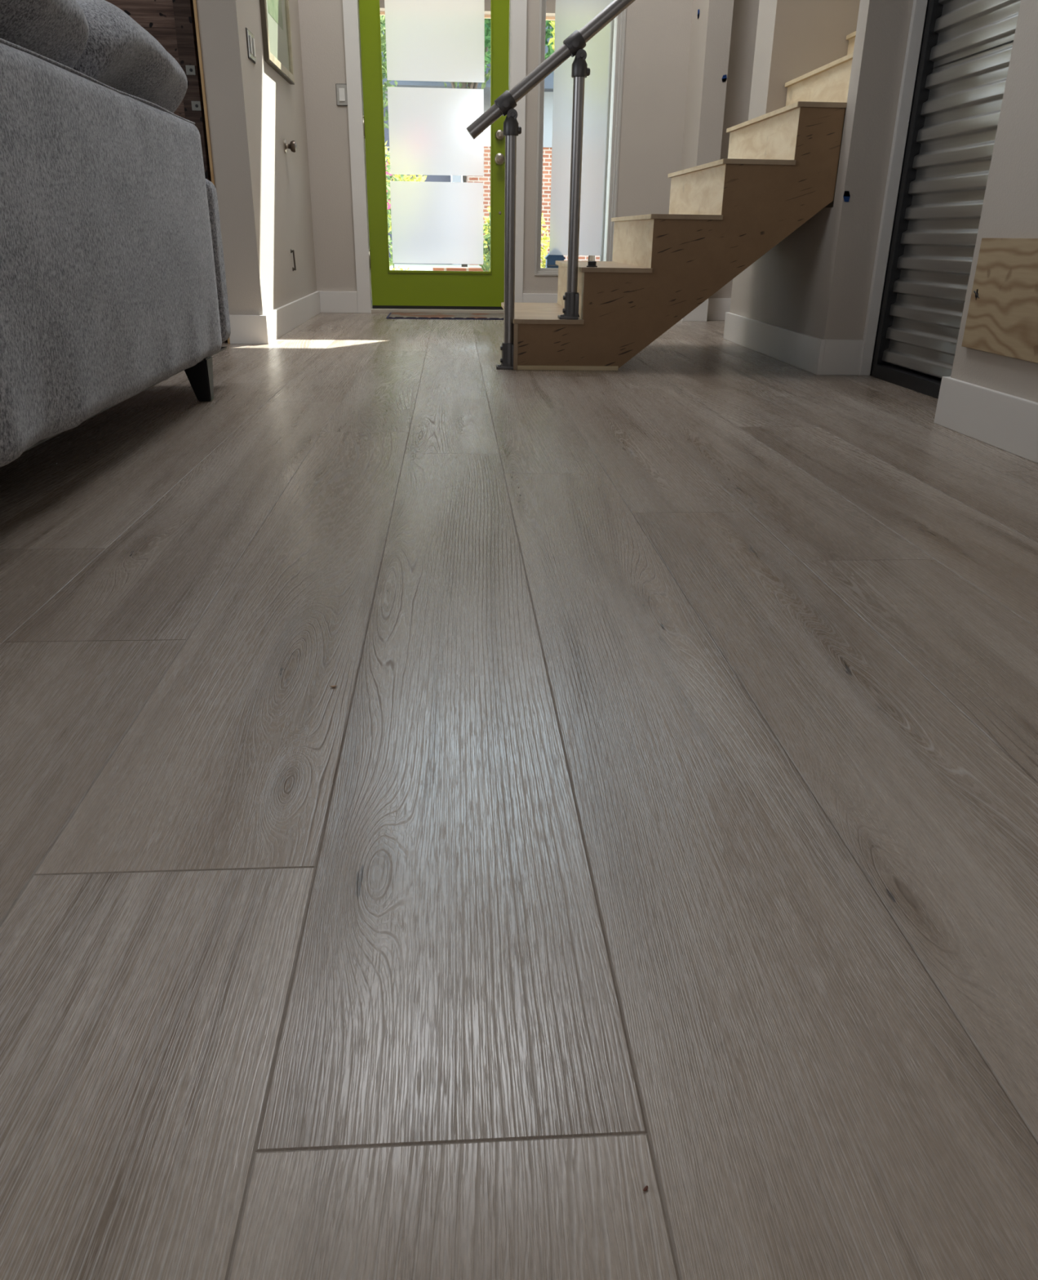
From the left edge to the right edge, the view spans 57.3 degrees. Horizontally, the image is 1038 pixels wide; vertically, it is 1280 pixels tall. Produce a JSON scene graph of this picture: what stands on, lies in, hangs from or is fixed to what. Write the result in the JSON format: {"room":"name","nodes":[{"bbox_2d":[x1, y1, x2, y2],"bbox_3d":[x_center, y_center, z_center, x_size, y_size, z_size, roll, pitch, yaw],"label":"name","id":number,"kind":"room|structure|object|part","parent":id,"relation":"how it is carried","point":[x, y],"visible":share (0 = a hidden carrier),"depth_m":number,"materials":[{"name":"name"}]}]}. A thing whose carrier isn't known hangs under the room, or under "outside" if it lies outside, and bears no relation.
{"room":"living room","nodes":[
{"label":"living room","id":0,"kind":"room"},
{"bbox_2d":[105,0,227,342],"bbox_3d":[-3.299,-3.736,3.425,3.960,5.070,0.152,-1,23,-4],"label":"boards","id":1,"kind":"object","parent":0,"point":[171,23],"visible":0.09,"depth_m":4.00,"materials":[{"name":"brown wood"}]},
{"bbox_2d":[185,65,195,75],"bbox_3d":[-1.395,-2.421,4.036,0.038,0.036,0.007,-1,23,-4],"label":"bracket","id":2,"kind":"object","parent":1,"relation":"attached to","point":[190,69],"visible":1,"depth_m":4.04,"materials":[{"name":"black metal"}]},
{"bbox_2d":[191,101,201,111],"bbox_3d":[-1.389,-2.298,4.088,0.038,0.036,0.007,-1,23,-4],"label":"bracket","id":3,"kind":"object","parent":1,"relation":"attached to","point":[196,105],"visible":1,"depth_m":4.09,"materials":[{"name":"black metal"}]},
{"bbox_2d":[195,0,316,315],"bbox_3d":[-1.300,-4.069,4.363,0.160,5.000,1.930,-1,23,-4],"label":"wall","id":4,"kind":"structure","parent":0,"point":[264,194],"depth_m":4.36,"materials":[{"name":"paint"}]},
{"bbox_2d":[192,0,230,343],"bbox_3d":[-1.326,-3.703,3.506,0.011,5.000,0.086,-1,23,-4],"label":"trim","id":5,"kind":"structure","parent":4,"relation":"attached to","point":[193,1],"depth_m":4.05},
{"bbox_2d":[229,315,269,344],"bbox_3d":[-1.262,-1.446,4.427,0.177,0.128,0.017,-1,23,-4],"label":"baseboard","id":6,"kind":"structure","parent":4,"relation":"attached to","point":[245,329],"depth_m":4.42,"materials":[{"name":"paint"}]},
{"bbox_2d":[245,27,256,63],"bbox_3d":[-1.185,-2.631,4.210,0.013,0.114,0.156,-1,23,-4],"label":"switch plate","id":7,"kind":"object","parent":4,"relation":"attached to","point":[250,37],"visible":1,"depth_m":4.18,"materials":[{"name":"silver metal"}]},
{"bbox_2d":[259,0,294,84],"bbox_3d":[-1.220,-3.407,4.683,0.025,1.066,0.807,-1,23,-4],"label":"picture frame","id":8,"kind":"object","parent":4,"relation":"attached to","point":[274,14],"visible":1,"depth_m":4.84,"materials":[{"name":"brown wood"}]},
{"bbox_2d":[266,0,283,30],"bbox_3d":[-1.224,-3.408,4.679,0.001,0.620,0.450,-1,23,-4],"label":"print","id":9,"kind":"object","parent":8,"relation":"attached to","point":[274,7],"depth_m":4.80,"materials":[{"name":"green"}]},
{"bbox_2d":[283,138,297,153],"bbox_3d":[-1.215,-2.625,5.053,0.063,0.068,0.068,-1,23,-4],"label":"coat hook","id":10,"kind":"object","parent":4,"relation":"attached to","point":[292,145],"visible":1,"depth_m":5.04,"materials":[{"name":"silver metal"}]},
{"bbox_2d":[262,291,320,343],"bbox_3d":[-1.245,-1.831,5.325,0.017,0.132,1.930,-1,23,-4],"label":"baseboard","id":11,"kind":"structure","parent":4,"relation":"attached to","point":[282,320],"depth_m":5.10,"materials":[{"name":"paint"}]},
{"bbox_2d":[290,248,296,271],"bbox_3d":[-1.241,-2.090,5.228,0.018,0.114,0.045,-1,23,-4],"label":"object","id":12,"kind":"object","parent":4,"relation":"attached to","point":[291,251],"visible":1,"depth_m":5.23,"materials":[{"name":"brown metal"}]},
{"bbox_2d":[297,0,693,293],"bbox_3d":[-0.122,-4.503,5.422,2.660,5.000,0.200,-1,23,-4],"label":"wall","id":13,"kind":"structure","parent":0,"point":[658,32],"depth_m":5.88,"materials":[{"name":"paint"}]},
{"bbox_2d":[319,291,358,312],"bbox_3d":[-1.178,-2.209,6.211,0.243,0.132,0.017,-1,23,-4],"label":"baseboard","id":14,"kind":"structure","parent":13,"relation":"attached to","point":[330,301],"depth_m":6.20,"materials":[{"name":"paint"}]},
{"bbox_2d":[335,84,347,106],"bbox_3d":[-1.071,-3.301,5.753,0.072,0.116,0.012,-1,23,-4],"label":"light switch","id":15,"kind":"object","parent":13,"relation":"attached to","point":[341,89],"visible":1,"depth_m":5.75,"materials":[{"name":"white plastic"}]},
{"bbox_2d":[342,0,371,313],"bbox_3d":[-1.000,-3.129,5.828,0.086,2.130,0.024,-1,23,-4],"label":"trim","id":16,"kind":"structure","parent":13,"relation":"attached to","point":[350,10],"depth_m":5.87,"materials":[{"name":"paint"}]},
{"bbox_2d":[358,0,509,313],"bbox_3d":[-0.530,-3.147,5.988,1.005,2.050,0.274,-1,23,-4],"label":"door","id":17,"kind":"structure","parent":13,"relation":"in","point":[427,40],"depth_m":5.96,"materials":[{"name":"green paint"}]},
{"bbox_3d":[-0.120,-3.019,5.957,0.064,0.064,0.064,-1,23,-4],"label":"knob","id":18,"kind":"part","parent":17,"relation":"part of","materials":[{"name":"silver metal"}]},
{"bbox_2d":[357,0,511,307],"bbox_3d":[-0.528,-3.174,5.963,1.005,2.060,0.198,-1,23,-4],"label":"trim","id":19,"kind":"structure","parent":13,"relation":"attached to","point":[510,1],"depth_m":5.79,"materials":[{"name":"paint"}]},
{"bbox_2d":[379,0,555,17],"bbox_3d":[-0.258,-4.889,6.806,8.500,0.220,2.640,-1,23,-4],"label":"porch roof","id":20,"kind":"structure","parent":13,"relation":"attached to","point":[550,4],"depth_m":7.94,"materials":[{"name":"paint"}]},
{"bbox_2d":[380,11,555,20],"bbox_3d":[-0.344,-5.412,8.031,8.500,0.262,0.030,-1,23,-4],"label":"trim","id":21,"kind":"structure","parent":13,"relation":"attached to","point":[382,13],"depth_m":8.10,"materials":[{"name":"paint"}]},
{"bbox_2d":[511,0,527,302],"bbox_3d":[-0.008,-3.142,5.893,0.090,2.130,0.024,-1,23,-4],"label":"trim","id":22,"kind":"structure","parent":13,"relation":"attached to","point":[519,7],"depth_m":5.86,"materials":[{"name":"paint"}]},
{"bbox_2d":[534,0,626,275],"bbox_3d":[0.365,-3.289,6.017,0.522,1.827,0.285,-1,23,-4],"label":"window","id":23,"kind":"structure","parent":13,"relation":"in","point":[603,88],"depth_m":5.99,"materials":[{"name":"glass"}]},
{"bbox_2d":[0,312,1037,1279],"bbox_3d":[-1.190,-0.262,1.820,7.870,0.001,9.900,-1,23,-4],"label":"floor","id":24,"kind":"structure","parent":0,"point":[660,812],"depth_m":0.85,"materials":[{"name":"grey laminate"}]},
{"bbox_2d":[0,38,231,466],"bbox_3d":[-1.331,-0.784,2.043,0.940,0.781,2.347,-1,23,-4],"label":"sofa","id":25,"kind":"object","parent":24,"relation":"on","point":[113,285],"visible":1,"depth_m":1.91,"materials":[{"name":"grey fabric"}]},
{"bbox_2d":[0,0,88,71],"bbox_3d":[-1.074,-1.032,1.755,0.396,0.545,0.820,-1,23,-4],"label":"cushion","id":26,"kind":"object","parent":25,"relation":"on","point":[56,30],"visible":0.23,"depth_m":1.86,"materials":[{"name":"grey fabric"}]},
{"bbox_2d":[71,0,187,113],"bbox_3d":[-1.128,-1.358,2.516,0.396,0.545,0.810,-1,23,-4],"label":"cushion","id":27,"kind":"object","parent":25,"relation":"on","point":[118,53],"visible":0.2,"depth_m":2.31,"materials":[{"name":"grey fabric"}]},
{"bbox_3d":[-0.991,-0.807,2.937,0.081,0.130,0.081,-1,23,-4],"label":"leg","id":28,"kind":"part","parent":25,"relation":"part of","materials":[{"name":"black wood"}]},
{"bbox_3d":[-1.418,-1.217,3.054,0.910,0.500,0.140,-1,23,-4],"label":"arm","id":29,"kind":"part","parent":25,"relation":"part of","materials":[{"name":"grey fabric"}]},
{"bbox_2d":[386,311,504,319],"bbox_3d":[-0.401,-2.071,6.070,0.865,0.010,0.415,-1,23,-4],"label":"door mat","id":30,"kind":"object","parent":24,"relation":"on","point":[394,315],"visible":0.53,"depth_m":5.99,"materials":[{"name":"fabric"}]},
{"bbox_2d":[501,31,856,370],"bbox_3d":[1.109,-2.053,3.929,2.314,1.701,0.998,-1,23,-4],"label":"staircase","id":31,"kind":"structure","parent":24,"relation":"on","point":[780,171],"depth_m":3.65,"materials":[{"name":"brown wood"}]},
{"bbox_2d":[466,0,635,369],"bbox_3d":[0.573,-2.010,3.415,1.525,2.010,0.072,-1,23,-4],"label":"handrail","id":32,"kind":"object","parent":31,"relation":"attached to","point":[574,45],"visible":0.96,"depth_m":3.45,"materials":[{"name":"metal"}]},
{"bbox_3d":[-0.035,-1.477,3.600,0.041,0.844,0.041,-1,23,-4],"label":"post","id":33,"kind":"part","parent":32,"relation":"part of","materials":[{"name":"metal"}]},
{"bbox_2d":[503,115,521,136],"bbox_3d":[-0.024,-1.861,3.437,0.066,0.066,0.056,-1,23,-4],"label":"socket","id":34,"kind":"object","parent":32,"relation":"attached to","point":[511,128],"depth_m":3.42,"materials":[{"name":"metal"}]},
{"bbox_3d":[0.209,-1.654,3.542,0.041,0.845,0.041,-1,23,-4],"label":"post","id":35,"kind":"part","parent":32,"relation":"part of","materials":[{"name":"metal"}]},
{"bbox_2d":[571,55,590,77],"bbox_3d":[0.220,-2.038,3.378,0.066,0.066,0.056,-1,23,-4],"label":"socket","id":36,"kind":"object","parent":32,"relation":"attached to","point":[580,66],"depth_m":3.36,"materials":[{"name":"metal"}]},
{"bbox_2d":[586,261,597,266],"bbox_3d":[0.281,-1.445,3.653,0.042,0.021,0.042,-1,23,-4],"label":"metal cap","id":37,"kind":"object","parent":31,"relation":"on","point":[590,264],"visible":0.98,"depth_m":3.64,"materials":[{"name":"metal"}]},
{"bbox_2d":[680,0,759,299],"bbox_3d":[1.834,-4.406,5.264,1.540,5.000,0.420,-1,23,-4],"label":"wall","id":38,"kind":"structure","parent":0,"point":[723,36],"depth_m":5.56,"materials":[{"name":"paint"}]},
{"bbox_2d":[522,293,731,321],"bbox_3d":[1.303,-2.158,6.179,2.538,0.132,0.437,-1,23,-4],"label":"baseboard","id":39,"kind":"structure","parent":38,"relation":"attached to","point":[713,308],"depth_m":6.07,"materials":[{"name":"paint"}]},
{"bbox_2d":[722,74,727,82],"bbox_3d":[1.186,-3.241,5.483,0.030,0.038,0.004,-1,23,-4],"label":"tape","id":40,"kind":"object","parent":38,"relation":"attached to","point":[725,77],"visible":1,"depth_m":5.49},
{"bbox_2d":[729,0,913,339],"bbox_3d":[1.952,-3.620,3.427,1.565,5.000,1.363,-1,23,-4],"label":"wall","id":41,"kind":"structure","parent":0,"point":[816,282],"depth_m":3.67,"materials":[{"name":"paint"}]},
{"bbox_2d":[723,311,729,338],"bbox_3d":[1.865,-1.653,5.015,1.582,0.132,0.017,-1,23,-4],"label":"baseboard","id":42,"kind":"structure","parent":41,"relation":"attached to","point":[726,312],"depth_m":4.96,"materials":[{"name":"paint"}]},
{"bbox_2d":[724,312,826,374],"bbox_3d":[1.129,-1.368,4.323,0.017,0.132,1.380,-1,23,-4],"label":"baseboard","id":43,"kind":"structure","parent":41,"relation":"attached to","point":[806,352],"depth_m":4.15,"materials":[{"name":"paint"}]},
{"bbox_2d":[821,339,864,375],"bbox_3d":[1.260,-1.102,3.704,0.157,0.132,0.017,-1,23,-4],"label":"baseboard","id":44,"kind":"structure","parent":41,"relation":"attached to","point":[841,357],"depth_m":3.69,"materials":[{"name":"paint"}]},
{"bbox_2d":[843,191,850,201],"bbox_3d":[1.202,-1.625,3.482,0.026,0.036,0.001,-1,23,-4],"label":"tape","id":45,"kind":"object","parent":41,"relation":"attached to","point":[846,196],"visible":1,"depth_m":3.48,"materials":[{"name":"blue plastic"}]},
{"bbox_2d":[859,0,928,375],"bbox_3d":[1.375,-2.030,3.312,0.052,2.150,0.022,-1,23,-4],"label":"trim","id":46,"kind":"structure","parent":41,"relation":"attached to","point":[920,7],"depth_m":3.45,"materials":[{"name":"paint"}]},
{"bbox_2d":[951,0,1037,402],"bbox_3d":[1.555,-1.789,-0.874,0.205,5.000,5.800,-1,23,-4],"label":"wall","id":47,"kind":"structure","parent":0,"point":[1010,210],"depth_m":2.39,"materials":[{"name":"paint"}]},
{"bbox_2d":[933,376,1037,463],"bbox_3d":[1.512,0.446,0.089,0.222,0.132,5.817,-1,23,-4],"label":"baseboard","id":48,"kind":"structure","parent":47,"relation":"attached to","point":[1009,423],"depth_m":2.48,"materials":[{"name":"paint"}]},
{"bbox_2d":[961,237,1037,363],"bbox_3d":[1.276,-0.654,1.908,0.016,0.276,1.448,-1,23,-4],"label":"plywood board","id":49,"kind":"object","parent":47,"relation":"attached to","point":[1002,319],"visible":1,"depth_m":2.41,"materials":[{"name":"brown wood"}]},
{"bbox_3d":[1.530,-3.041,2.055,0.160,5.000,1.560,-1,23,-4],"label":"wall niche","id":50,"kind":"object","parent":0,"visible":0},
{"bbox_2d":[870,0,1021,399],"bbox_3d":[1.467,-1.800,2.776,0.095,2.150,1.196,-1,23,-3],"label":"corrugated panel","id":51,"kind":"object","parent":50,"relation":"attached to","point":[967,45],"visible":0.66,"depth_m":3.21,"materials":[{"name":"metal"}]},
{"bbox_3d":[1.453,-0.825,3.170,0.085,0.048,1.114,-1,23,-4],"label":"rail","id":52,"kind":"part","parent":51,"relation":"part of","materials":[{"name":"black metal"}]},
{"label":"outside","id":53,"kind":"structure","parent":0,"visible":0},
{"bbox_2d":[389,263,481,271],"bbox_3d":[-2.025,-11.604,28.682,90.000,0.001,48.400,-1,23,-4],"label":"lawn","id":54,"kind":"structure","parent":53,"point":[411,266],"depth_m":19.08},
{"bbox_2d":[380,15,397,128],"bbox_3d":[-2.943,-8.508,14.565,2.594,5.370,2.380,-1,23,-4],"label":"tree","id":55,"kind":"object","parent":54,"relation":"on","point":[382,17],"visible":0.02,"depth_m":14.38,"materials":[{"name":"green plant"}]},
{"bbox_2d":[385,152,404,266],"bbox_3d":[-1.849,-5.123,11.431,1.151,1.634,0.872,-1,23,-4],"label":"bush","id":56,"kind":"object","parent":54,"relation":"on","point":[388,177],"visible":0.04,"depth_m":11.37,"materials":[{"name":"green plant"}]},
{"bbox_2d":[385,140,426,269],"bbox_3d":[-1.785,-6.109,13.510,1.065,1.817,0.648,-1,23,-4],"label":"bush","id":57,"kind":"object","parent":54,"relation":"on","point":[406,178],"visible":0.07,"depth_m":13.30,"materials":[{"name":"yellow plant"}]},
{"bbox_2d":[433,266,487,271],"bbox_3d":[-0.557,-3.387,9.084,0.560,0.320,0.200,-1,23,-4],"label":"brick planter","id":58,"kind":"object","parent":54,"relation":"on","point":[435,268],"visible":0.11,"depth_m":8.95,"materials":[{"name":"brick"}]},
{"bbox_2d":[444,19,490,266],"bbox_3d":[-1.093,-9.777,18.187,2.385,4.910,1.121,-1,23,-4],"label":"tree","id":59,"kind":"object","parent":54,"relation":"on","point":[462,85],"visible":0.05,"depth_m":17.90,"materials":[{"name":"green plant"}]},
{"bbox_2d":[479,212,490,271],"bbox_3d":[-0.192,-3.438,8.587,0.366,0.816,0.354,-1,23,-4],"label":"bush","id":60,"kind":"object","parent":54,"relation":"on","point":[487,267],"visible":0.2,"depth_m":8.52,"materials":[{"name":"green plant"}]},
{"bbox_2d":[380,26,599,265],"bbox_3d":[0.979,-11.285,21.128,15.000,5.430,4.500,-1,23,-4],"label":"house","id":61,"kind":"structure","parent":54,"relation":"on","point":[548,81],"depth_m":19.73,"materials":[{"name":"red brick"}]},
{"bbox_3d":[-3.028,-9.520,19.910,3.200,3.030,0.200,-1,23,-4],"label":"garage door","id":62,"kind":"part","parent":61,"relation":"part of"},
{"bbox_3d":[-1.297,-9.602,19.779,0.200,3.330,0.200,-1,23,-4],"label":"post","id":63,"kind":"part","parent":61,"relation":"part of","materials":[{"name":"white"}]},
{"bbox_2d":[483,206,550,271],"bbox_3d":[-0.024,-3.808,9.211,0.687,1.028,0.650,-1,23,-4],"label":"bush","id":64,"kind":"object","parent":54,"relation":"on","point":[544,237],"visible":0.06,"depth_m":9.16,"materials":[{"name":"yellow plant"}]},
{"bbox_2d":[484,18,555,72],"bbox_3d":[0.104,-9.693,16.028,3.151,6.485,2.183,-1,23,-4],"label":"tree","id":65,"kind":"object","parent":54,"relation":"on","point":[487,28],"visible":0.02,"depth_m":15.68,"materials":[{"name":"green plant"}]},
{"bbox_2d":[548,21,595,261],"bbox_3d":[1.215,-8.167,14.914,1.566,4.584,1.469,-1,23,-4],"label":"tree","id":66,"kind":"object","parent":54,"relation":"on","point":[591,258],"visible":0.02,"depth_m":14.61,"materials":[{"name":"green plant"}]},
{"bbox_3d":[1.143,-7.805,15.081,0.564,3.783,0.588,-15,28,-32],"label":"stem","id":67,"kind":"part","parent":66,"relation":"part of","materials":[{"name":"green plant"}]},
{"bbox_3d":[-0.024,-2.602,7.518,7.000,0.100,2.160,-1,23,-4],"label":"floor","id":68,"kind":"structure","parent":54,"relation":"on","visible":0},
{"bbox_2d":[540,257,546,267],"bbox_3d":[0.131,-2.924,7.643,0.290,0.428,0.308,-1,23,-4],"label":"bush","id":69,"kind":"object","parent":68,"relation":"on","point":[544,261],"visible":0.04,"depth_m":7.58,"materials":[{"name":"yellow plant"}]},
{"bbox_2d":[544,253,565,267],"bbox_3d":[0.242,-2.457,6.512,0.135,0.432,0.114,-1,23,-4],"label":"car","id":70,"kind":"object","parent":68,"relation":"on","point":[551,260],"visible":0.43,"depth_m":6.41,"materials":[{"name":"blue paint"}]}
]}

